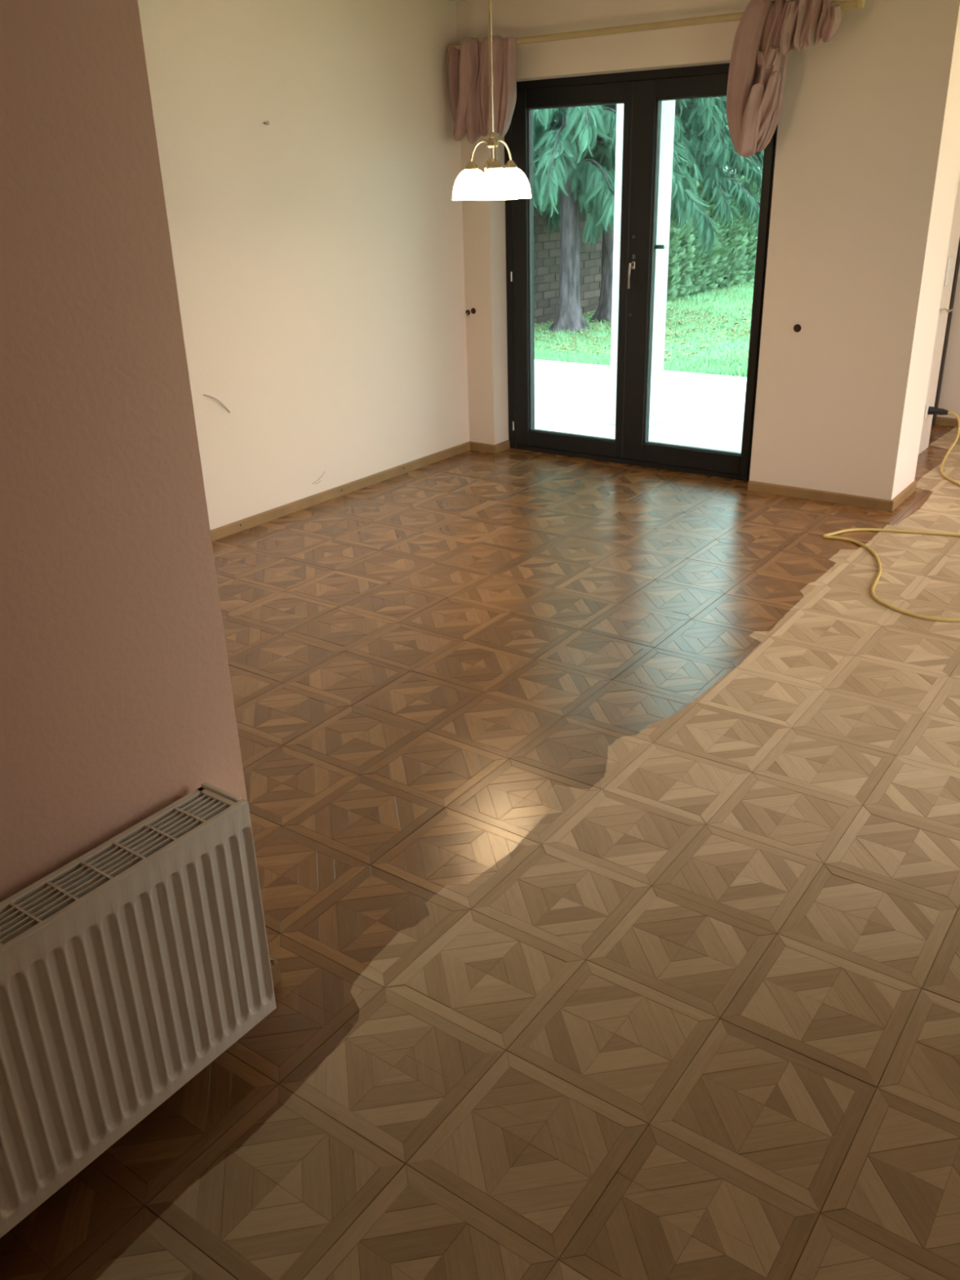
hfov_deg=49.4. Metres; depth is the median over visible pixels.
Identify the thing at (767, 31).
curtain
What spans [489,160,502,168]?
socket
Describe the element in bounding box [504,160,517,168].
socket
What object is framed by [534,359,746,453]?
terrace
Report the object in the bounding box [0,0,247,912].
wall
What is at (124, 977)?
radiator
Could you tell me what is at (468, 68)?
curtain
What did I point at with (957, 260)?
door
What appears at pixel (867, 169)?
wall
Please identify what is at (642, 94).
door
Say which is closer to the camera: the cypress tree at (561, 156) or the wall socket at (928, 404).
the wall socket at (928, 404)
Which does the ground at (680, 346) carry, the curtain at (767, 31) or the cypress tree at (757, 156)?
the cypress tree at (757, 156)
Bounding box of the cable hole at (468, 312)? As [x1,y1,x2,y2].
[465,309,470,317]
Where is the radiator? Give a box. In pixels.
[0,782,276,1238]
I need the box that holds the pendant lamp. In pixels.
[452,0,531,200]
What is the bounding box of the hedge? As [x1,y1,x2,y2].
[666,173,762,299]
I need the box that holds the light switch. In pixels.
[943,255,954,286]
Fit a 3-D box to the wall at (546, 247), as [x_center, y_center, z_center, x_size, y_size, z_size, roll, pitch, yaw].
[0.382,-4.557,12.918,0.144,1.501,6.907,15,29,33]
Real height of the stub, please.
0.113 m
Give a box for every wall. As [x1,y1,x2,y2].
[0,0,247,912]
[137,0,469,529]
[456,0,959,500]
[533,201,602,325]
[918,171,959,454]
[937,265,959,418]
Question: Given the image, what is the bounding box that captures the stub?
[203,394,230,413]
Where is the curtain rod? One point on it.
(845, 4)
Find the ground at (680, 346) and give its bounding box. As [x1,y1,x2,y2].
[533,279,754,376]
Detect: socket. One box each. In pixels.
[465,161,477,169]
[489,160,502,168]
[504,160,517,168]
[924,401,931,418]
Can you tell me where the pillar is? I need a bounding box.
[606,99,675,426]
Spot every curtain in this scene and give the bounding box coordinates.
[446,35,516,143]
[726,0,841,157]
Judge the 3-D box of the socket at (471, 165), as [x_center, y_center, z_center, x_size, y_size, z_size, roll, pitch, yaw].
[-0.034,-1.880,4.132,0.051,0.032,0.051,15,29,33]
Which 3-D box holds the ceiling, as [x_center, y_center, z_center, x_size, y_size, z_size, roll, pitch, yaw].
[0.428,-2.297,2.843,5.120,0.096,9.056,15,29,33]
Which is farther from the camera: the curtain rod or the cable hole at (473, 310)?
the cable hole at (473, 310)
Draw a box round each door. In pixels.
[504,62,777,480]
[931,236,959,426]
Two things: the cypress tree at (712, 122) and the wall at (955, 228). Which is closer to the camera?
the wall at (955, 228)
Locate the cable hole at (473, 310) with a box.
[471,307,475,314]
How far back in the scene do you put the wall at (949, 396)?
6.88 m
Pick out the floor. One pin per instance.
(605, 815)
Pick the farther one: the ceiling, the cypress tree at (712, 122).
the cypress tree at (712, 122)
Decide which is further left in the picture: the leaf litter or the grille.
the grille
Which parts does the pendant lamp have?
lamp shade, arm, rod, arm, lamp shade, arm, lamp shade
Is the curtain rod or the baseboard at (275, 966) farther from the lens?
the curtain rod
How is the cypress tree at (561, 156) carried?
on the ground at (680, 346)
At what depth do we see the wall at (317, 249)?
5.28 m
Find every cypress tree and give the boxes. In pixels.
[533,98,721,323]
[533,103,711,333]
[582,96,764,239]
[677,100,764,195]
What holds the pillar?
on the terrace
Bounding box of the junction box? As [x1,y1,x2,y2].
[793,324,800,332]
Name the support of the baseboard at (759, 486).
attached to the wall at (867, 169)
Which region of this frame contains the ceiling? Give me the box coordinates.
[446,0,468,2]
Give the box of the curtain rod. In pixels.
[447,0,864,51]
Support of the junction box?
attached to the wall at (867, 169)
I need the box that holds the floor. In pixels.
[0,424,959,1279]
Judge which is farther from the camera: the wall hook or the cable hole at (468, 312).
the cable hole at (468, 312)
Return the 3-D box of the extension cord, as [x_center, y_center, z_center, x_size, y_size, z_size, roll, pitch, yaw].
[2.091,-0.595,4.822,0.947,0.286,3.445,3,24,9]
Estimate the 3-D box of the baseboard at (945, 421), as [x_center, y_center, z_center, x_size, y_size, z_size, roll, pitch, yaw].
[4.016,-1.234,6.425,2.301,0.053,0.014,15,29,33]
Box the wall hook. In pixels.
[939,308,953,312]
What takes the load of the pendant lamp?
hanging from the ceiling
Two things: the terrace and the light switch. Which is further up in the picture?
the light switch
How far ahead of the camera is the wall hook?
5.98 m
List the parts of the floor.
panel, panel, panel, panel, panel, panel, panel, panel, panel, panel, panel, panel, panel, panel, panel, panel, panel, panel, panel, panel, panel, panel, panel, panel, panel, panel, panel, panel, panel, panel, panel, panel, panel, panel, panel, panel, panel, panel, panel, panel, panel, panel, panel, panel, panel, panel, panel, panel, panel, panel, panel, panel, panel, panel, panel, panel, panel, panel, panel, panel, panel, panel, panel, panel, panel, panel, panel, panel, panel, panel, panel, panel, panel, panel, panel, panel, panel, panel, panel, panel, panel, panel, panel, panel, panel, panel, panel, panel, panel, panel, panel, panel, panel, panel, panel, panel, panel, panel, panel, panel, panel, panel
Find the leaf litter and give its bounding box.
[533,308,751,358]
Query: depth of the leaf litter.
12.40 m
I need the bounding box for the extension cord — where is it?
[822,406,959,622]
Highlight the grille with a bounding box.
[0,786,246,954]
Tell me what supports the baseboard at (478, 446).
attached to the wall at (867, 169)
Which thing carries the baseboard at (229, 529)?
attached to the wall at (317, 249)
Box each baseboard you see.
[210,441,470,541]
[269,957,281,985]
[470,440,510,453]
[747,480,916,511]
[934,416,958,426]
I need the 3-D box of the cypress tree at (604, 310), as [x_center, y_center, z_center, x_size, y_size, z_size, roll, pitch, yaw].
[1.543,-6.690,12.499,2.779,5.646,2.598,-16,27,-29]
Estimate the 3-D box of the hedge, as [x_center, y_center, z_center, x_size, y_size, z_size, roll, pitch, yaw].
[3.922,-6.726,17.169,1.054,1.768,5.038,15,29,33]

